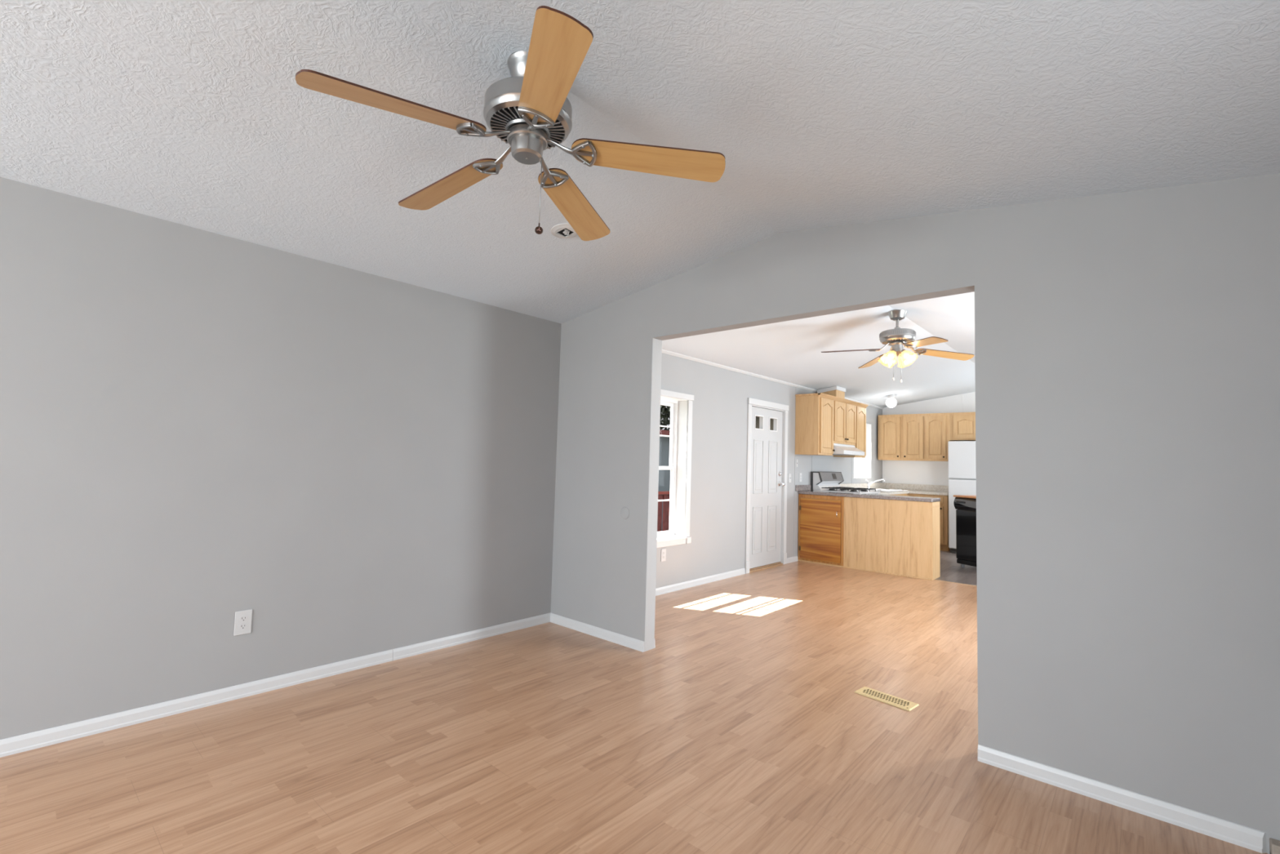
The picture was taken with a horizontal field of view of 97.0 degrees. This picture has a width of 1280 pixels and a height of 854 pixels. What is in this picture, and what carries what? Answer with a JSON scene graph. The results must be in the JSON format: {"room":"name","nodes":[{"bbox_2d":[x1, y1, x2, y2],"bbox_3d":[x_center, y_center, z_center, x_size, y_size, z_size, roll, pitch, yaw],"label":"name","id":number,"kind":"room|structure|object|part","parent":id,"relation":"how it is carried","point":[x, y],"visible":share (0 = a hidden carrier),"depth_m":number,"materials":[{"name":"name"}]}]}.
{"room":"empty living room","nodes":[
{"label":"empty living room","id":0,"kind":"room"},
{"bbox_2d":[0,177,882,739],"bbox_3d":[-0.297,0.431,4.967,0.150,2.431,13.970,-1,-5,42],"label":"wall","id":1,"kind":"structure","parent":0,"point":[199,428],"depth_m":2.94,"materials":[{"name":"grey paint"}]},
{"bbox_2d":[233,608,252,635],"bbox_3d":[-2.022,0.996,2.885,0.008,0.120,0.074,-1,-5,42],"label":"wall outlet","id":2,"kind":"object","parent":1,"relation":"attached to","point":[242,622],"visible":1,"depth_m":2.88,"materials":[{"name":"grey plastic"}]},
{"bbox_2d":[239,623,247,629],"bbox_3d":[-2.021,1.015,2.882,0.004,0.029,0.033,-1,-5,42],"label":"socket","id":3,"kind":"object","parent":2,"relation":"attached to","point":[242,626],"depth_m":2.88,"materials":[{"name":"white plastic"}]},
{"bbox_2d":[240,615,247,621],"bbox_3d":[-2.020,0.977,2.885,0.004,0.029,0.033,-1,-5,42],"label":"socket","id":4,"kind":"object","parent":2,"relation":"attached to","point":[242,618],"depth_m":2.88,"materials":[{"name":"white plastic"}]},
{"bbox_2d":[0,613,550,757],"bbox_3d":[-2.742,1.269,2.060,0.013,0.066,6.200,-1,-5,42],"label":"baseboard","id":5,"kind":"structure","parent":1,"relation":"attached to","point":[35,740],"depth_m":2.84,"materials":[{"name":"white paint"}]},
{"bbox_2d":[660,548,666,561],"bbox_3d":[0.225,1.224,5.414,0.008,0.118,0.072,-1,-5,42],"label":"wall outlet","id":6,"kind":"object","parent":1,"relation":"attached to","point":[663,550],"visible":1,"depth_m":5.41,"materials":[{"name":"grey plastic"}]},
{"bbox_2d":[657,389,693,547],"bbox_3d":[0.098,0.390,5.417,0.214,1.503,1.094,-1,-5,42],"label":"window","id":7,"kind":"structure","parent":1,"relation":"in","point":[681,417],"depth_m":5.74,"materials":[{"name":"white plastic"}]},
{"bbox_3d":[0.046,0.714,5.435,0.024,0.678,0.880,-2,-5,42],"label":"sash","id":8,"kind":"part","parent":7,"relation":"part of","materials":[{"name":"white plastic"}]},
{"bbox_3d":[0.044,0.070,5.492,0.022,0.682,0.880,-2,-5,42],"label":"sash","id":9,"kind":"part","parent":7,"relation":"part of","materials":[{"name":"white plastic"}]},
{"bbox_3d":[0.045,0.387,5.464,0.065,1.379,0.940,-2,-5,42],"label":"frame","id":10,"kind":"part","parent":7,"relation":"part of","materials":[{"name":"white plastic"}]},
{"bbox_3d":[0.104,1.073,5.352,0.145,0.024,0.940,-2,-5,42],"label":"sill","id":11,"kind":"part","parent":7,"relation":"part of","materials":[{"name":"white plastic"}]},
{"bbox_3d":[0.185,-0.333,5.402,0.024,0.058,1.094,-2,-5,42],"label":"head casing","id":12,"kind":"part","parent":7,"relation":"part of","materials":[{"name":"white paint"}]},
{"bbox_3d":[0.161,0.384,5.362,0.014,1.379,1.076,-2,-5,42],"label":"casing","id":13,"kind":"part","parent":7,"relation":"part of","materials":[{"name":"white paint"}]},
{"bbox_2d":[655,568,745,595],"bbox_3d":[0.293,1.564,5.477,0.013,0.066,2.756,-1,-5,42],"label":"baseboard","id":14,"kind":"structure","parent":1,"relation":"attached to","point":[664,589],"depth_m":5.81,"materials":[{"name":"white paint"}]},
{"bbox_2d":[744,397,788,573],"bbox_3d":[1.525,0.714,6.976,0.202,2.055,0.999,-1,-5,42],"label":"door","id":15,"kind":"structure","parent":1,"relation":"in","point":[766,531],"depth_m":6.96,"materials":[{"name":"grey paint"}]},
{"bbox_3d":[1.562,-0.043,6.993,0.008,0.174,0.561,-2,-5,42],"label":"lite frame","id":16,"kind":"part","parent":15,"relation":"part of","materials":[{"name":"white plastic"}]},
{"bbox_3d":[1.598,-0.276,6.996,0.024,0.073,0.998,-2,-5,42],"label":"head casing","id":17,"kind":"part","parent":15,"relation":"part of","materials":[{"name":"white paint"}]},
{"bbox_3d":[1.802,0.724,7.192,0.074,0.062,0.062,-2,-5,42],"label":"handle","id":18,"kind":"part","parent":15,"relation":"part of","materials":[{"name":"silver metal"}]},
{"bbox_2d":[662,349,884,408],"bbox_3d":[1.889,-0.568,7.334,0.022,0.031,7.368,-1,-5,42],"label":"trim","id":19,"kind":"structure","parent":1,"relation":"attached to","point":[664,351],"depth_m":6.54,"materials":[{"name":"white paint"}]},
{"bbox_2d":[788,473,791,482],"bbox_3d":[1.958,0.666,7.379,0.018,0.118,0.072,-1,-5,42],"label":"light switch","id":20,"kind":"object","parent":1,"relation":"attached to","point":[789,474],"visible":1,"depth_m":7.38,"materials":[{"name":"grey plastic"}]},
{"bbox_2d":[786,555,798,563],"bbox_3d":[1.980,1.728,7.377,0.013,0.066,0.328,-1,-5,42],"label":"baseboard","id":21,"kind":"structure","parent":1,"relation":"attached to","point":[791,559],"depth_m":7.37,"materials":[{"name":"white paint"}]},
{"bbox_2d":[793,395,795,556],"bbox_3d":[2.054,0.584,7.500,0.004,2.233,0.015,-1,-5,42],"label":"trim","id":22,"kind":"structure","parent":1,"relation":"attached to","point":[795,396],"depth_m":7.47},
{"bbox_2d":[799,472,801,481],"bbox_3d":[2.160,0.678,7.614,0.008,0.118,0.072,-1,-5,42],"label":"wall outlet","id":23,"kind":"object","parent":1,"relation":"attached to","point":[800,473],"visible":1,"depth_m":7.60,"materials":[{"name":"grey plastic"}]},
{"bbox_2d":[795,484,810,490],"bbox_3d":[2.209,0.822,7.652,0.019,0.079,0.431,-2,-5,42],"label":"backsplash","id":24,"kind":"structure","parent":1,"relation":"attached to","point":[798,487],"depth_m":7.63,"materials":[{"name":"grey laminate"}]},
{"bbox_2d":[795,392,835,455],"bbox_3d":[2.350,-0.024,7.573,0.368,0.797,0.470,-1,-5,42],"label":"upper cabinet","id":25,"kind":"object","parent":1,"relation":"attached to","point":[814,412],"visible":1,"depth_m":7.43,"materials":[{"name":"brown wood"}]},
{"bbox_3d":[2.359,-0.399,7.598,0.364,0.045,0.470,-2,-5,42],"label":"crown moulding","id":26,"kind":"part","parent":25,"relation":"part of","materials":[{"name":"brown wood"}]},
{"bbox_3d":[2.472,-0.013,7.485,0.021,0.720,0.404,-2,-5,42],"label":"door","id":27,"kind":"part","parent":25,"relation":"part of","materials":[{"name":"brown wood"}]},
{"bbox_2d":[833,396,857,444],"bbox_3d":[2.770,-0.068,8.049,0.368,0.627,0.790,-1,-5,42],"label":"upper cabinet","id":28,"kind":"object","parent":1,"relation":"attached to","point":[845,410],"visible":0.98,"depth_m":7.92,"materials":[{"name":"brown wood"}]},
{"bbox_2d":[817,386,845,398],"bbox_3d":[2.713,-0.470,8.020,0.282,0.169,0.324,-1,-5,42],"label":"duct cover","id":29,"kind":"object","parent":28,"relation":"on","point":[837,391],"visible":0.71,"depth_m":7.90,"materials":[{"name":"brown wood"}]},
{"bbox_3d":[2.753,-0.073,7.804,0.021,0.545,0.369,-2,-5,42],"label":"door","id":30,"kind":"part","parent":28,"relation":"part of","materials":[{"name":"brown wood"}]},
{"bbox_3d":[2.777,-0.359,8.068,0.364,0.045,0.790,-2,-5,42],"label":"crown moulding","id":31,"kind":"part","parent":28,"relation":"part of","materials":[{"name":"brown wood"}]},
{"bbox_2d":[832,443,864,455],"bbox_3d":[2.797,0.318,7.991,0.470,0.145,0.758,-1,-5,42],"label":"range hood","id":32,"kind":"object","parent":28,"relation":"attached to","point":[840,449],"visible":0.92,"depth_m":7.79,"materials":[{"name":"white metal"}]},
{"bbox_3d":[3.010,-0.048,8.093,0.021,0.545,0.367,-2,-5,42],"label":"door","id":33,"kind":"part","parent":28,"relation":"part of","materials":[{"name":"brown wood"}]},
{"bbox_2d":[833,402,868,457],"bbox_3d":[3.171,0.056,8.498,0.368,0.797,0.427,-1,-5,42],"label":"upper cabinet","id":34,"kind":"object","parent":1,"relation":"attached to","point":[860,444],"visible":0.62,"depth_m":8.38,"materials":[{"name":"brown wood"}]},
{"bbox_3d":[3.275,0.065,8.389,0.021,0.720,0.365,-2,-5,42],"label":"door","id":35,"kind":"part","parent":34,"relation":"part of","materials":[{"name":"brown wood"}]},
{"bbox_3d":[3.180,-0.320,8.522,0.364,0.045,0.427,-2,-5,42],"label":"crown moulding","id":36,"kind":"part","parent":34,"relation":"part of","materials":[{"name":"brown wood"}]},
{"bbox_2d":[851,457,852,483],"bbox_3d":[3.364,0.250,8.988,0.004,1.310,0.020,-1,-5,42],"label":"trim","id":37,"kind":"structure","parent":1,"relation":"attached to","point":[851,457],"depth_m":8.96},
{"bbox_2d":[853,422,871,477],"bbox_3d":[3.610,0.385,9.401,0.180,0.923,0.788,-1,-5,42],"label":"window","id":38,"kind":"structure","parent":1,"relation":"in","point":[865,463],"depth_m":9.66,"materials":[{"name":"white glass"}]},
{"bbox_3d":[3.571,0.596,9.418,0.024,0.450,0.720,-2,-5,42],"label":"sash","id":39,"kind":"part","parent":38,"relation":"part of","materials":[{"name":"white plastic"}]},
{"bbox_3d":[3.567,0.386,9.439,0.065,0.915,0.780,-2,-5,42],"label":"frame","id":40,"kind":"part","parent":38,"relation":"part of","materials":[{"name":"white plastic"}]},
{"bbox_2d":[839,482,948,491],"bbox_3d":[4.019,0.954,8.811,1.187,0.100,2.139,-2,-5,42],"label":"backsplash","id":41,"kind":"structure","parent":1,"relation":"attached to","point":[877,485],"depth_m":9.57,"materials":[{"name":"beige laminate"}]},
{"bbox_2d":[0,550,1268,853],"bbox_3d":[1.185,1.554,3.553,3.900,0.100,13.670,-1,-5,42],"label":"floor","id":42,"kind":"structure","parent":0,"point":[744,728],"depth_m":2.37,"materials":[{"name":"brown wood"}]},
{"bbox_2d":[810,471,879,494],"bbox_3d":[2.876,1.208,7.854,0.730,1.152,0.764,-1,-5,42],"label":"stove","id":43,"kind":"object","parent":42,"relation":"on","point":[820,481],"visible":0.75,"depth_m":7.83,"materials":[{"name":"white metal"}]},
{"bbox_3d":[2.677,0.775,8.068,0.165,0.272,0.764,-2,-5,42],"label":"backguard trim","id":44,"kind":"part","parent":43,"relation":"part of","materials":[{"name":"grey metal"}]},
{"bbox_3d":[2.720,0.706,8.036,0.050,0.124,0.732,-2,-5,42],"label":"control panel","id":45,"kind":"part","parent":43,"relation":"part of","materials":[{"name":"white metal"}]},
{"bbox_2d":[813,489,879,493],"bbox_3d":[2.881,0.897,7.877,0.650,0.025,0.764,-2,-5,42],"label":"cooktop","id":46,"kind":"object","parent":43,"relation":"in","point":[864,491],"depth_m":7.68,"materials":[{"name":"white ceramic"}]},
{"bbox_2d":[797,493,940,580],"bbox_3d":[2.813,1.326,7.093,1.638,0.880,0.360,-1,-5,42],"label":"base cabinet","id":47,"kind":"object","parent":42,"relation":"on","point":[896,537],"visible":0.99,"depth_m":6.89,"materials":[{"name":"brown wood"}]},
{"bbox_3d":[2.330,1.330,7.329,0.544,0.788,0.015,-2,-5,42],"label":"door","id":48,"kind":"part","parent":47,"relation":"part of","materials":[{"name":"orange wood"}]},
{"bbox_3d":[2.335,1.318,7.330,0.610,0.862,0.010,-2,-5,42],"label":"frame","id":49,"kind":"part","parent":47,"relation":"part of","materials":[{"name":"orange wood"}]},
{"bbox_2d":[795,484,940,502],"bbox_3d":[2.818,0.826,7.118,1.639,0.118,0.441,-1,-5,42],"label":"countertop","id":50,"kind":"structure","parent":47,"relation":"on","point":[802,489],"depth_m":7.04,"materials":[{"name":"grey laminate"}]},
{"bbox_3d":[2.952,1.311,6.792,1.026,0.880,0.011,-2,-5,42],"label":"oak panel","id":51,"kind":"part","parent":47,"relation":"part of","materials":[{"name":"beige wood"}]},
{"bbox_3d":[3.437,1.312,6.575,0.012,0.880,0.308,-2,-5,42],"label":"panel","id":52,"kind":"part","parent":47,"relation":"part of","materials":[{"name":"brown wood"}]},
{"bbox_2d":[853,686,919,711],"bbox_3d":[1.339,1.475,3.084,0.120,0.009,0.304,5,-5,-41],"label":"floor vent","id":53,"kind":"object","parent":42,"relation":"in","point":[901,703],"visible":1,"depth_m":3.07,"materials":[{"name":"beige metal"}]},
{"bbox_2d":[891,493,908,496],"bbox_3d":[3.603,1.458,8.736,0.643,0.862,1.525,-1,-5,42],"label":"base cabinet","id":54,"kind":"object","parent":42,"relation":"on","point":[906,494],"visible":0.02,"depth_m":8.92,"materials":[{"name":"brown wood"}]},
{"bbox_2d":[839,482,948,495],"bbox_3d":[4.019,0.972,8.810,1.187,0.136,2.139,-1,-5,42],"label":"countertop","id":55,"kind":"structure","parent":54,"relation":"on","point":[908,488],"depth_m":9.41,"materials":[{"name":"beige laminate"}]},
{"bbox_2d":[866,478,884,488],"bbox_3d":[3.788,0.916,9.117,0.267,0.182,0.200,-1,-5,42],"label":"faucet","id":56,"kind":"object","parent":55,"relation":"on","point":[883,479],"visible":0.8,"depth_m":9.16,"materials":[{"name":"silver metal"}]},
{"bbox_3d":[3.817,0.890,9.138,0.259,0.125,0.026,0,-4,26],"label":"spout","id":57,"kind":"part","parent":56,"relation":"part of","materials":[{"name":"silver metal"}]},
{"bbox_2d":[866,488,903,491],"bbox_3d":[3.883,1.093,9.085,0.450,0.169,0.750,-1,-5,42],"label":"sink","id":58,"kind":"object","parent":55,"relation":"in","point":[879,490],"visible":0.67,"depth_m":9.07,"materials":[{"name":"white ceramic"}]},
{"bbox_2d":[907,493,950,551],"bbox_3d":[4.719,1.514,9.141,0.576,0.862,0.648,-1,-5,42],"label":"base cabinet","id":59,"kind":"object","parent":42,"relation":"on","point":[944,503],"visible":0.33,"depth_m":8.78,"materials":[{"name":"brown wood"}]},
{"bbox_3d":[4.552,1.142,8.934,0.424,0.100,0.019,-2,-5,42],"label":"drawer","id":60,"kind":"part","parent":59,"relation":"part of","materials":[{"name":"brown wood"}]},
{"bbox_3d":[4.541,1.521,8.910,0.424,0.570,0.021,-2,-5,42],"label":"door","id":61,"kind":"part","parent":59,"relation":"part of","materials":[{"name":"brown wood"}]},
{"bbox_2d":[933,579,977,586],"bbox_3d":[4.199,1.719,5.707,2.252,0.004,0.030,-1,-5,42],"label":"trim","id":62,"kind":"structure","parent":42,"relation":"on","point":[934,580],"depth_m":6.29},
{"bbox_2d":[947,440,976,553],"bbox_3d":[5.206,1.078,8.658,0.743,1.700,0.705,-1,-5,42],"label":"refrigerator","id":63,"kind":"object","parent":42,"relation":"on","point":[961,454],"visible":0.41,"depth_m":8.59,"materials":[{"name":"white metal"}]},
{"bbox_3d":[5.033,0.496,8.479,0.743,0.570,0.068,-2,-5,42],"label":"freezer door","id":64,"kind":"part","parent":63,"relation":"part of","materials":[{"name":"white metal"}]},
{"bbox_3d":[5.010,1.317,8.429,0.743,1.045,0.068,-2,-5,42],"label":"fridge door","id":65,"kind":"part","parent":63,"relation":"part of","materials":[{"name":"metal"}]},
{"bbox_2d":[953,494,976,567],"bbox_3d":[4.470,1.353,7.179,0.636,0.930,0.646,3,-4,-20],"label":"dishwasher","id":66,"kind":"object","parent":42,"relation":"on","point":[965,505],"visible":0.38,"depth_m":7.23,"materials":[{"name":"black plastic"}]},
{"bbox_3d":[4.223,0.978,7.108,0.064,0.155,0.602,3,-4,-20],"label":"control panel","id":67,"kind":"part","parent":66,"relation":"part of","materials":[{"name":"black ceramic"}]},
{"bbox_3d":[4.229,1.376,7.090,0.032,0.630,0.602,3,-4,-20],"label":"door","id":68,"kind":"part","parent":66,"relation":"part of","materials":[{"name":"black metal"}]},
{"bbox_3d":[4.223,1.724,7.070,0.020,0.053,0.602,3,-4,-20],"label":"toe panel","id":69,"kind":"part","parent":66,"relation":"part of","materials":[{"name":"black ceramic"}]},
{"bbox_2d":[0,0,1279,407],"bbox_3d":[1.257,-1.000,3.710,4.200,0.444,13.970,-1,-5,42],"label":"ceiling","id":70,"kind":"structure","parent":0,"point":[195,113],"depth_m":2.04,"materials":[{"name":"white paint"}]},
{"bbox_2d":[295,5,725,240],"bbox_3d":[-0.419,-0.949,1.929,1.274,0.593,1.288,-1,-5,42],"label":"ceiling fan","id":71,"kind":"object","parent":70,"relation":"hanging from","point":[530,110],"visible":1,"depth_m":1.87,"materials":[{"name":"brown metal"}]},
{"bbox_3d":[-0.711,-0.947,1.672,0.526,0.006,0.138,-2,12,-37],"label":"blade","id":72,"kind":"part","parent":71,"relation":"part of","materials":[{"name":"brown wood"}]},
{"bbox_3d":[-0.721,-0.918,2.154,0.526,0.006,0.138,-7,4,34],"label":"blade","id":73,"kind":"part","parent":71,"relation":"part of","materials":[{"name":"brown wood"}]},
{"bbox_2d":[489,106,564,150],"bbox_3d":[-0.381,-1.003,1.924,0.251,0.020,0.251,-1,-5,42],"label":"vent","id":74,"kind":"object","parent":71,"relation":"attached to","point":[501,117],"depth_m":1.88,"materials":[{"name":"metal"}]},
{"bbox_3d":[-0.341,-0.670,1.913,0.027,0.039,0.015,2,-4,-11],"label":"pull knob","id":75,"kind":"part","parent":71,"relation":"part of","materials":[{"name":"brown wood"}]},
{"bbox_3d":[-0.337,-0.817,1.923,0.004,0.257,0.003,-2,-5,42],"label":"pull chain","id":76,"kind":"part","parent":71,"relation":"part of","materials":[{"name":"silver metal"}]},
{"bbox_3d":[-0.248,-0.943,1.531,0.138,0.006,0.526,15,-3,-19],"label":"blade","id":77,"kind":"part","parent":71,"relation":"part of","materials":[{"name":"brown wood"}]},
{"bbox_3d":[-0.264,-0.895,2.312,0.138,0.006,0.526,-12,-12,15],"label":"blade","id":78,"kind":"part","parent":71,"relation":"part of","materials":[{"name":"brown wood"}]},
{"bbox_3d":[0.028,-0.911,1.927,0.526,0.006,0.138,7,-16,-1],"label":"blade","id":79,"kind":"part","parent":71,"relation":"part of","materials":[{"name":"brown wood"}]},
{"bbox_2d":[551,223,577,238],"bbox_3d":[-0.404,-1.059,3.066,0.158,0.032,0.160,-1,-4,38],"label":"air vent","id":80,"kind":"object","parent":70,"relation":"attached to","point":[560,230],"visible":0.89,"depth_m":3.06,"materials":[{"name":"grey plastic"}]},
{"bbox_3d":[-0.403,-1.054,3.065,0.107,0.006,0.107,-12,-11,40],"label":"mounting plate","id":81,"kind":"part","parent":80,"relation":"part of","materials":[{"name":"white metal"}]},
{"bbox_2d":[885,394,897,407],"bbox_3d":[3.937,-0.410,8.871,0.160,0.216,0.160,-1,-5,42],"label":"ceiling light","id":82,"kind":"object","parent":70,"relation":"attached to","point":[891,402],"visible":1,"depth_m":8.82,"materials":[{"name":"white glass"}]},
{"bbox_2d":[821,309,974,382],"bbox_3d":[2.190,-0.684,4.816,0.989,0.623,0.989,-1,-5,42],"label":"ceiling fan","id":83,"kind":"object","parent":70,"relation":"hanging from","point":[897,337],"visible":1,"depth_m":4.77,"materials":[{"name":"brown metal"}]},
{"bbox_3d":[1.786,-0.646,4.793,0.500,0.006,0.128,-3,9,-3],"label":"blade","id":84,"kind":"part","parent":83,"relation":"part of","materials":[{"name":"brown wood"}]},
{"bbox_3d":[2.167,-0.610,5.215,0.128,0.006,0.500,-10,-8,-5],"label":"blade","id":85,"kind":"part","parent":83,"relation":"part of","materials":[{"name":"brown wood"}]},
{"bbox_3d":[2.136,-0.573,4.901,0.135,0.139,0.134,-2,-5,42],"label":"lamp shade","id":86,"kind":"part","parent":83,"relation":"part of","materials":[{"name":"glass"}]},
{"bbox_3d":[2.095,-0.582,4.759,0.134,0.139,0.135,-2,-5,42],"label":"lamp shade","id":87,"kind":"part","parent":83,"relation":"part of","materials":[{"name":"glass"}]},
{"bbox_2d":[881,338,912,346],"bbox_3d":[2.191,-0.713,4.818,0.240,0.020,0.240,3,-4,-23],"label":"vent","id":88,"kind":"object","parent":83,"relation":"attached to","point":[892,342],"depth_m":4.77,"materials":[{"name":"metal"}]},
{"bbox_3d":[2.278,-0.571,4.860,0.134,0.139,0.135,-2,-5,42],"label":"lamp shade","id":89,"kind":"part","parent":83,"relation":"part of","materials":[{"name":"glass"}]},
{"bbox_3d":[2.237,-0.581,4.718,0.135,0.139,0.134,-2,-5,42],"label":"lamp shade","id":90,"kind":"part","parent":83,"relation":"part of","materials":[{"name":"glass"}]},
{"bbox_3d":[2.209,-0.658,4.411,0.128,0.006,0.500,14,1,-3],"label":"blade","id":91,"kind":"part","parent":83,"relation":"part of","materials":[{"name":"brown wood"}]},
{"bbox_3d":[2.591,-0.621,4.833,0.500,0.006,0.128,7,-16,-3],"label":"blade","id":92,"kind":"part","parent":83,"relation":"part of","materials":[{"name":"brown wood"}]},
{"bbox_2d":[551,173,1279,853],"bbox_3d":[0.834,0.173,3.197,3.900,2.592,0.108,-1,-5,42],"label":"wall","id":93,"kind":"structure","parent":0,"point":[1127,344],"depth_m":2.27,"materials":[{"name":"grey paint"}]},
{"bbox_2d":[550,612,644,652],"bbox_3d":[-0.337,1.459,4.053,0.963,0.066,0.013,-1,-5,42],"label":"baseboard","id":94,"kind":"structure","parent":93,"relation":"attached to","point":[628,642],"depth_m":4.01,"materials":[{"name":"white paint"}]},
{"bbox_2d":[644,337,662,651],"bbox_3d":[0.091,0.441,3.838,0.002,2.095,0.100,-1,-5,42],"label":"trim","id":95,"kind":"structure","parent":93,"relation":"attached to","point":[650,611],"depth_m":3.83,"materials":[{"name":"grey paint"}]},
{"bbox_2d":[977,743,1266,853],"bbox_3d":[1.782,1.403,2.176,0.845,0.066,0.013,-1,-5,42],"label":"baseboard","id":96,"kind":"structure","parent":93,"relation":"attached to","point":[1228,831],"depth_m":2.12,"materials":[{"name":"white paint"}]},
{"bbox_2d":[1269,837,1279,853],"bbox_3d":[2.148,1.397,1.823,0.158,0.055,0.054,-1,-5,42],"label":"trim","id":97,"kind":"structure","parent":93,"relation":"attached to","point":[1274,845],"depth_m":1.86,"materials":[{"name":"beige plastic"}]},
{"bbox_2d":[882,391,975,485],"bbox_3d":[5.801,0.706,8.788,4.200,2.692,0.150,-1,-5,42],"label":"wall","id":98,"kind":"structure","parent":0,"point":[907,472],"depth_m":9.60,"materials":[{"name":"white paint"}]},
{"bbox_2d":[878,414,902,460],"bbox_3d":[4.355,0.185,9.766,0.391,0.774,0.368,-1,-5,42],"label":"upper cabinet","id":99,"kind":"object","parent":98,"relation":"attached to","point":[890,426],"visible":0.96,"depth_m":9.64,"materials":[{"name":"brown wood"}]},
{"bbox_2d":[902,413,951,461],"bbox_3d":[4.773,0.174,9.396,0.725,0.774,0.368,-1,-5,42],"label":"upper cabinet","id":100,"kind":"object","parent":98,"relation":"attached to","point":[925,437],"visible":0.97,"depth_m":9.27,"materials":[{"name":"brown wood"}]},
{"bbox_3d":[4.540,0.176,9.403,0.307,0.695,0.021,-2,-5,42],"label":"door","id":101,"kind":"part","parent":100,"relation":"part of","materials":[{"name":"brown wood"}]},
{"bbox_3d":[4.791,0.169,9.180,0.306,0.695,0.021,-2,-5,42],"label":"door","id":102,"kind":"part","parent":100,"relation":"part of","materials":[{"name":"brown wood"}]},
{"bbox_2d":[961,394,963,412],"bbox_3d":[5.263,-0.138,9.234,0.020,0.800,0.005,-1,-5,42],"label":"trim","id":103,"kind":"structure","parent":98,"relation":"attached to","point":[962,394],"depth_m":9.25,"materials":[{"name":"white paint"}]},
{"bbox_2d":[949,412,975,440],"bbox_3d":[5.360,-0.008,8.906,0.810,0.437,0.344,-1,-5,42],"label":"upper cabinet","id":104,"kind":"object","parent":98,"relation":"attached to","point":[962,424],"visible":0.46,"depth_m":8.93,"materials":[{"name":"brown wood"}]},
{"bbox_3d":[5.118,-0.004,8.905,0.340,0.365,0.021,-2,-5,42],"label":"door","id":105,"kind":"part","parent":104,"relation":"part of","materials":[{"name":"brown wood"}]},
{"label":"outside","id":106,"kind":"structure","parent":0,"visible":0},
{"bbox_3d":[-57.380,7.946,121.191,360.000,0.150,500.000,-1,-5,42],"label":"ground","id":107,"kind":"structure","parent":106,"visible":0},
{"bbox_2d":[657,412,670,531],"bbox_3d":[-0.614,0.982,19.562,6.800,4.500,8.900,-1,-5,42],"label":"house","id":108,"kind":"structure","parent":107,"relation":"on","point":[664,456],"depth_m":16.52,"materials":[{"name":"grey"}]},
{"bbox_2d":[659,404,670,436],"bbox_3d":[-0.145,0.003,12.434,3.511,5.621,3.472,-1,-5,42],"label":"tree","id":109,"kind":"object","parent":107,"relation":"on","point":[665,410],"visible":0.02,"depth_m":12.05,"materials":[{"name":"green plant"}]},
{"bbox_2d":[659,429,670,435],"bbox_3d":[0.784,1.005,9.405,0.080,1.830,3.000,-1,-5,42],"label":"pergola","id":110,"kind":"object","parent":107,"relation":"on","point":[662,432],"visible":0.02,"depth_m":8.93,"materials":[{"name":"red wood"}]},
{"bbox_2d":[755,416,773,430],"bbox_3d":[3.469,1.029,15.195,3.300,4.100,2.800,-1,-5,42],"label":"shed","id":111,"kind":"object","parent":107,"relation":"on","point":[771,420],"visible":0.08,"depth_m":13.93,"materials":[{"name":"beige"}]},
{"bbox_3d":[1.078,2.216,8.095,1.990,0.730,4.190,-1,-5,42],"label":"deck","id":112,"kind":"object","parent":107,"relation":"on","visible":0},
{"bbox_2d":[657,490,670,531],"bbox_3d":[0.398,1.431,8.776,0.140,0.860,4.205,-1,-5,42],"label":"deck railing","id":113,"kind":"object","parent":112,"relation":"on","point":[661,495],"visible":0.05,"depth_m":8.68,"materials":[{"name":"red wood"}]},
{"bbox_3d":[0.408,1.022,8.800,0.140,0.040,4.200,-2,-5,42],"label":"rail","id":114,"kind":"part","parent":113,"relation":"part of","materials":[{"name":"red wood"}]}
]}

